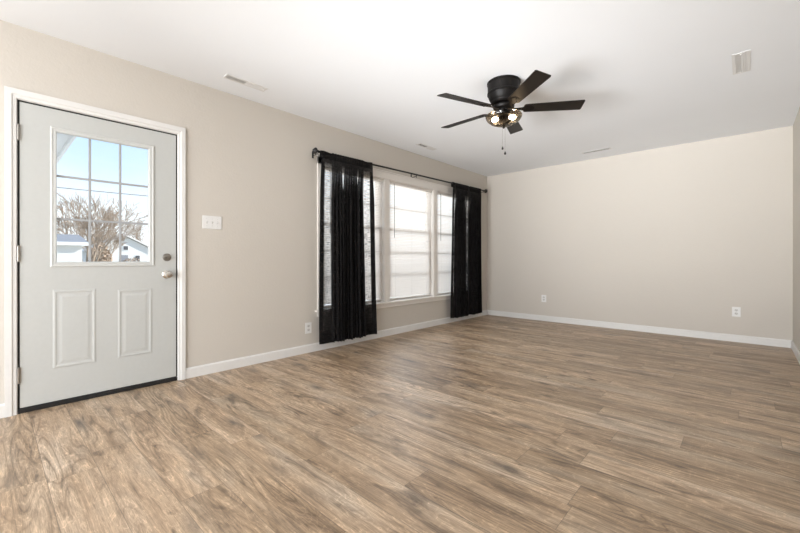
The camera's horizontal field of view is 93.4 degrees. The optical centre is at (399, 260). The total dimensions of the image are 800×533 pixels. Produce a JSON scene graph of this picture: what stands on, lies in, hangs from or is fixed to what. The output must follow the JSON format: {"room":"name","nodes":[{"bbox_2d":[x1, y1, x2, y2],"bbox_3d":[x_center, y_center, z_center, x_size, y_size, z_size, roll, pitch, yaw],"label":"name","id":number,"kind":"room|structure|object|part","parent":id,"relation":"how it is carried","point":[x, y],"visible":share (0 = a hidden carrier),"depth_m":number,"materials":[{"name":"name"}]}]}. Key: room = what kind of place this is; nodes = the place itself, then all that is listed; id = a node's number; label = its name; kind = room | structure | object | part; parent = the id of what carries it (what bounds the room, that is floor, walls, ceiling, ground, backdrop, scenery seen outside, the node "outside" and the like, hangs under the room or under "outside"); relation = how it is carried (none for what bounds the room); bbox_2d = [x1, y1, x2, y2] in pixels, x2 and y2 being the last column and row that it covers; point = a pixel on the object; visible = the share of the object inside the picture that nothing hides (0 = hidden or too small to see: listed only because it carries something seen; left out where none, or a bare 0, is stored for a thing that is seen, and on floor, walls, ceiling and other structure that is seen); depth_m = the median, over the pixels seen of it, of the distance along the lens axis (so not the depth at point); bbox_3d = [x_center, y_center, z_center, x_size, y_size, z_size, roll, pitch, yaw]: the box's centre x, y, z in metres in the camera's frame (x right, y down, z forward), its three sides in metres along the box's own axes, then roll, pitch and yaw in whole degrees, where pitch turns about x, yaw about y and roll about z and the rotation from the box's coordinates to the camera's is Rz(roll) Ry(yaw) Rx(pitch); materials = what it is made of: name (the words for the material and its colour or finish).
{"room":"empty living room","nodes":[
{"label":"empty living room","id":0,"kind":"room"},
{"bbox_2d":[0,20,486,403],"bbox_3d":[-1.472,-0.264,3.667,0.150,2.528,8.922,0,0,42],"label":"wall","id":1,"kind":"structure","parent":0,"point":[251,281],"depth_m":3.50,"materials":[{"name":"beige paint"}]},
{"bbox_2d":[4,86,185,417],"bbox_3d":[-2.219,-0.053,2.837,0.169,2.109,1.050,0,0,42],"label":"door frame","id":2,"kind":"structure","parent":1,"relation":"attached to","point":[11,95],"depth_m":2.44,"materials":[{"name":"white paint"}]},
{"bbox_2d":[17,102,176,407],"bbox_3d":[-2.163,-0.034,2.783,0.113,1.998,0.936,0,0,42],"label":"door","id":3,"kind":"structure","parent":1,"relation":"in","point":[89,327],"depth_m":2.71,"materials":[{"name":"grey paint"}]},
{"bbox_3d":[-2.292,0.475,2.659,0.005,0.537,0.234,0,0,42],"label":"embossed panel","id":4,"kind":"part","parent":3,"relation":"part of","materials":[{"name":"grey paint"}]},
{"bbox_3d":[-2.178,-0.433,2.794,0.028,0.964,0.615,0,0,42],"label":"window insert frame","id":5,"kind":"part","parent":3,"relation":"part of","materials":[{"name":"plastic"}]},
{"bbox_2d":[57,139,147,261],"bbox_3d":[-2.191,-0.434,2.803,0.008,0.890,0.539,0,0,42],"label":"grille","id":6,"kind":"object","parent":3,"relation":"attached to","point":[88,179],"depth_m":2.78,"materials":[{"name":"grey plastic"}]},
{"bbox_3d":[-2.051,0.481,2.923,0.005,0.516,0.224,0,0,42],"label":"embossed panel","id":7,"kind":"part","parent":3,"relation":"part of","materials":[{"name":"grey paint"}]},
{"bbox_3d":[-1.882,0.117,3.057,0.069,0.068,0.068,0,0,42],"label":"knob","id":8,"kind":"part","parent":3,"relation":"part of","materials":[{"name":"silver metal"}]},
{"bbox_2d":[202,215,221,228],"bbox_3d":[-1.661,-0.333,3.337,0.016,0.115,0.163,0,0,42],"label":"light switch","id":9,"kind":"object","parent":1,"relation":"attached to","point":[208,222],"visible":1,"depth_m":3.33,"materials":[{"name":"white plastic"}]},
{"bbox_2d":[0,310,486,417],"bbox_3d":[-1.361,0.956,3.668,0.014,0.088,8.772,0,0,42],"label":"baseboard","id":10,"kind":"structure","parent":1,"relation":"attached to","point":[205,369],"depth_m":3.92,"materials":[{"name":"white paint"}]},
{"bbox_2d":[305,322,311,333],"bbox_3d":[-0.991,0.734,4.077,0.008,0.117,0.078,0,0,42],"label":"wall outlet","id":11,"kind":"object","parent":1,"relation":"attached to","point":[308,326],"visible":1,"depth_m":4.07,"materials":[{"name":"white plastic"}]},
{"bbox_2d":[315,294,450,316],"bbox_3d":[0.141,0.586,5.396,0.195,0.075,3.310,0,0,42],"label":"window sill","id":12,"kind":"structure","parent":1,"relation":"attached to","point":[392,303],"depth_m":5.29,"materials":[{"name":"beige paint"}]},
{"bbox_2d":[317,154,467,309],"bbox_3d":[0.134,-0.309,5.402,0.174,1.716,3.262,0,0,42],"label":"window","id":13,"kind":"structure","parent":1,"relation":"in","point":[391,184],"depth_m":4.98,"materials":[{"name":"white plastic"}]},
{"bbox_2d":[324,170,380,307],"bbox_3d":[-0.594,-0.255,4.635,0.063,1.600,0.950,0,0,42],"label":"window","id":14,"kind":"structure","parent":13,"relation":"attached to","point":[325,170],"depth_m":4.93,"materials":[{"name":"white plastic"}]},
{"bbox_3d":[-0.607,-0.731,4.646,0.030,0.648,0.950,0,0,42],"label":"sash","id":15,"kind":"part","parent":14,"relation":"part of","materials":[{"name":"white plastic"}]},
{"bbox_3d":[-0.583,0.057,4.625,0.030,0.976,0.950,0,0,42],"label":"sash","id":16,"kind":"part","parent":14,"relation":"part of","materials":[{"name":"white plastic"}]},
{"bbox_2d":[324,167,382,306],"bbox_3d":[-0.553,-0.263,4.597,0.045,1.580,0.954,0,0,42],"label":"window blind","id":17,"kind":"object","parent":13,"relation":"attached to","point":[378,247],"visible":0.36,"depth_m":4.76,"materials":[{"name":"white fabric"}]},
{"bbox_3d":[-0.547,-0.253,4.591,0.002,1.544,0.689,0,0,42],"label":"ladder cord","id":18,"kind":"part","parent":17,"relation":"part of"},
{"bbox_3d":[0.132,0.057,5.405,0.030,0.976,0.930,0,0,42],"label":"sash","id":19,"kind":"part","parent":13,"relation":"part of","materials":[{"name":"white glass"}]},
{"bbox_2d":[390,182,431,298],"bbox_3d":[0.161,-0.263,5.377,0.045,1.580,0.934,0,0,42],"label":"window blind","id":20,"kind":"object","parent":13,"relation":"attached to","point":[408,262],"visible":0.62,"depth_m":5.37,"materials":[{"name":"white fabric"}]},
{"bbox_3d":[0.157,0.520,5.382,0.024,0.014,0.934,0,0,42],"label":"rail","id":21,"kind":"part","parent":20,"relation":"part of","materials":[{"name":"white plastic"}]},
{"bbox_3d":[0.168,-0.253,5.371,0.002,1.544,0.674,0,0,42],"label":"ladder cord","id":22,"kind":"part","parent":20,"relation":"part of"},
{"bbox_2d":[437,192,467,293],"bbox_3d":[0.877,-0.264,6.159,0.045,1.580,0.950,0,0,42],"label":"window blind","id":23,"kind":"object","parent":13,"relation":"attached to","point":[443,277],"visible":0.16,"depth_m":5.98,"materials":[{"name":"white fabric"}]},
{"bbox_2d":[312,147,486,192],"bbox_3d":[0.283,-1.186,5.370,0.136,0.142,3.655,0,0,42],"label":"curtain rod","id":24,"kind":"object","parent":1,"relation":"attached to","point":[315,150],"visible":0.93,"depth_m":5.07,"materials":[{"name":"black metal"}]},
{"bbox_2d":[319,150,376,343],"bbox_3d":[-0.583,-0.143,4.365,0.120,2.118,0.824,0,0,42],"label":"curtain","id":25,"kind":"object","parent":24,"relation":"hanging from","point":[349,316],"visible":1,"depth_m":4.31,"materials":[{"name":"black fabric"}]},
{"bbox_2d":[450,182,481,317],"bbox_3d":[1.117,-0.162,6.229,0.108,2.158,0.942,0,0,42],"label":"curtain","id":26,"kind":"object","parent":24,"relation":"hanging from","point":[466,300],"visible":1,"depth_m":6.14,"materials":[{"name":"black fabric"}]},
{"bbox_2d":[0,315,799,532],"bbox_3d":[0.068,1.062,2.360,4.188,0.120,9.072,0,0,42],"label":"floor","id":27,"kind":"structure","parent":0,"point":[486,423],"depth_m":2.08,"materials":[{"name":"brown wood"}]},
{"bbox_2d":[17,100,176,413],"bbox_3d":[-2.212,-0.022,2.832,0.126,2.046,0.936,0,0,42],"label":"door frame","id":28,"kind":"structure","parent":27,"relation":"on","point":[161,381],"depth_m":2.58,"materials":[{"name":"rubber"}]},
{"bbox_2d":[0,0,799,176],"bbox_3d":[0.068,-1.626,2.358,4.188,0.200,9.072,0,0,42],"label":"ceiling","id":29,"kind":"structure","parent":0,"point":[648,74],"depth_m":2.88,"materials":[{"name":"white paint"}]},
{"bbox_2d":[223,74,267,91],"bbox_3d":[-1.326,-1.521,3.247,0.085,0.012,0.360,0,0,42],"label":"ceiling vent","id":30,"kind":"object","parent":29,"relation":"in","point":[227,76],"visible":1,"depth_m":3.23,"materials":[{"name":"white metal"}]},
{"bbox_2d":[416,143,435,149],"bbox_3d":[0.359,-1.523,5.080,0.085,0.012,0.360,0,0,42],"label":"ceiling vent","id":31,"kind":"object","parent":29,"relation":"in","point":[419,144],"visible":1,"depth_m":5.07,"materials":[{"name":"white metal"}]},
{"bbox_2d":[437,70,584,154],"bbox_3d":[0.868,-1.216,3.269,1.206,0.622,1.251,0,0,42],"label":"ceiling fan","id":32,"kind":"object","parent":29,"relation":"hanging from","point":[504,91],"visible":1,"depth_m":3.13,"materials":[{"name":"black metal"}]},
{"bbox_3d":[0.604,-1.296,3.522,0.478,0.006,0.127,0,13,45],"label":"blade","id":33,"kind":"part","parent":32,"relation":"part of","materials":[{"name":"brown wood"}]},
{"bbox_3d":[0.531,-1.295,3.053,0.478,0.006,0.127,0,13,-27],"label":"blade","id":34,"kind":"part","parent":32,"relation":"part of","materials":[{"name":"brown wood"}]},
{"bbox_3d":[0.891,-1.207,3.237,0.304,0.101,0.304,0,0,42],"label":"lamp shade","id":35,"kind":"part","parent":32,"relation":"part of","materials":[{"name":"clear glass"}]},
{"bbox_3d":[1.073,-1.296,3.598,0.127,0.006,0.478,-14,-6,26],"label":"blade","id":36,"kind":"part","parent":32,"relation":"part of","materials":[{"name":"brown wood"}]},
{"bbox_3d":[0.956,-1.295,2.838,0.127,0.006,0.478,13,-2,-9],"label":"blade","id":37,"kind":"part","parent":32,"relation":"part of","materials":[{"name":"brown wood"}]},
{"bbox_3d":[1.290,-1.295,3.176,0.478,0.006,0.127,0,-13,9],"label":"blade","id":38,"kind":"part","parent":32,"relation":"part of","materials":[{"name":"brown wood"}]},
{"bbox_2d":[582,147,611,153],"bbox_3d":[2.743,-1.523,5.263,0.370,0.012,0.085,0,0,42],"label":"ceiling vent","id":39,"kind":"object","parent":29,"relation":"in","point":[610,147],"visible":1,"depth_m":5.25,"materials":[{"name":"white metal"}]},
{"bbox_2d":[732,50,750,74],"bbox_3d":[2.641,-1.521,2.916,0.105,0.012,0.400,0,0,42],"label":"ceiling vent","id":40,"kind":"object","parent":29,"relation":"in","point":[741,61],"visible":1,"depth_m":2.90,"materials":[{"name":"white metal"}]},
{"bbox_2d":[487,126,792,340],"bbox_3d":[3.081,-0.265,5.649,4.188,2.528,0.150,0,0,42],"label":"wall","id":41,"kind":"structure","parent":0,"point":[681,236],"depth_m":5.16,"materials":[{"name":"beige paint"}]},
{"bbox_2d":[541,295,545,301],"bbox_3d":[2.366,0.631,6.197,0.078,0.117,0.008,0,0,42],"label":"wall outlet","id":42,"kind":"object","parent":41,"relation":"attached to","point":[543,297],"visible":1,"depth_m":6.20,"materials":[{"name":"white plastic"}]},
{"bbox_2d":[487,310,790,347],"bbox_3d":[3.025,0.955,5.590,3.860,0.088,0.014,0,0,42],"label":"baseboard","id":43,"kind":"structure","parent":41,"relation":"attached to","point":[642,328],"depth_m":5.15,"materials":[{"name":"white paint"}]},
{"bbox_2d":[732,307,740,316],"bbox_3d":[4.108,0.632,4.602,0.078,0.117,0.008,0,0,42],"label":"wall outlet","id":44,"kind":"object","parent":41,"relation":"attached to","point":[736,311],"visible":1,"depth_m":4.60,"materials":[{"name":"white plastic"}]},
{"bbox_2d":[793,107,799,351],"bbox_3d":[1.557,-0.261,0.996,0.150,2.528,8.772,0,0,42],"label":"wall","id":45,"kind":"structure","parent":0,"point":[796,126],"depth_m":3.98,"materials":[{"name":"beige paint"}]},
{"bbox_2d":[791,340,799,363],"bbox_3d":[1.497,0.959,1.052,0.014,0.088,8.772,0,0,42],"label":"baseboard","id":46,"kind":"structure","parent":45,"relation":"attached to","point":[794,348],"depth_m":3.91,"materials":[{"name":"white paint"}]},
{"label":"outside","id":47,"kind":"structure","parent":0,"visible":0},
{"bbox_2d":[324,264,450,297],"bbox_3d":[-51.500,1.543,67.496,159.849,0.300,210.000,0,0,42],"label":"ground","id":48,"kind":"structure","parent":47,"point":[393,264],"depth_m":17.00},
{"bbox_2d":[57,234,87,261],"bbox_3d":[-22.691,-0.065,20.438,6.700,3.000,8.100,0,0,42],"label":"garage","id":49,"kind":"structure","parent":48,"relation":"on","point":[69,247],"depth_m":20.88,"materials":[{"name":"white"}]},
{"bbox_2d":[60,221,130,260],"bbox_3d":[-32.298,-1.436,40.460,5.140,5.817,5.730,0,0,42],"label":"bare tree","id":50,"kind":"object","parent":48,"relation":"on","point":[110,233],"visible":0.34,"depth_m":40.79,"materials":[{"name":"beige plant"}]},
{"bbox_2d":[91,242,112,261],"bbox_3d":[-27.404,-0.145,34.436,2.311,3.159,1.868,0,0,42],"label":"shrub","id":51,"kind":"object","parent":48,"relation":"on","point":[106,253],"visible":0.39,"depth_m":34.20,"materials":[{"name":"brown plant"}]},
{"bbox_2d":[57,192,147,261],"bbox_3d":[-24.689,-2.169,31.276,7.052,7.279,7.602,0,0,42],"label":"bare tree","id":52,"kind":"object","parent":48,"relation":"on","point":[108,216],"visible":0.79,"depth_m":30.73,"materials":[{"name":"beige plant"}]},
{"bbox_2d":[82,234,147,261],"bbox_3d":[-47.787,-1.369,63.958,10.900,5.530,9.400,0,0,42],"label":"house","id":53,"kind":"structure","parent":48,"relation":"on","point":[135,248],"depth_m":61.19,"materials":[{"name":"white"}]},
{"bbox_3d":[-44.283,0.299,60.412,0.060,2.200,1.100,0,0,42],"label":"door","id":54,"kind":"part","parent":53,"relation":"part of","materials":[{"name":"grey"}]},
{"bbox_2d":[118,216,144,240],"bbox_3d":[-54.980,-4.303,80.958,7.777,11.547,10.434,0,0,42],"label":"bare tree","id":55,"kind":"object","parent":48,"relation":"on","point":[137,236],"visible":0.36,"depth_m":80.10,"materials":[{"name":"beige plant"}]},
{"bbox_2d":[123,257,139,261],"bbox_3d":[-37.604,0.506,52.921,2.068,1.833,2.346,0,0,42],"label":"shrub","id":56,"kind":"object","parent":48,"relation":"on","point":[134,258],"visible":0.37,"depth_m":52.58,"materials":[{"name":"beige plant"}]},
{"bbox_3d":[-4.933,1.433,6.552,8.849,0.030,15.000,0,0,42],"label":"patio","id":57,"kind":"object","parent":48,"relation":"on","visible":0},
{"bbox_2d":[57,133,75,163],"bbox_3d":[-5.703,-0.575,3.866,6.340,4.050,3.200,0,0,42],"label":"porch roof","id":58,"kind":"structure","parent":57,"relation":"on","point":[64,141],"depth_m":3.98,"materials":[{"name":"grey"}]},
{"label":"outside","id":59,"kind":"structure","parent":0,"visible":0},
{"bbox_2d":[57,187,145,195],"bbox_3d":[-20.743,-5.037,24.412,37.209,1.201,0.044,0,0,-33],"label":"overhead cable","id":60,"kind":"object","parent":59,"point":[57,187],"visible":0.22,"depth_m":25.02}
]}

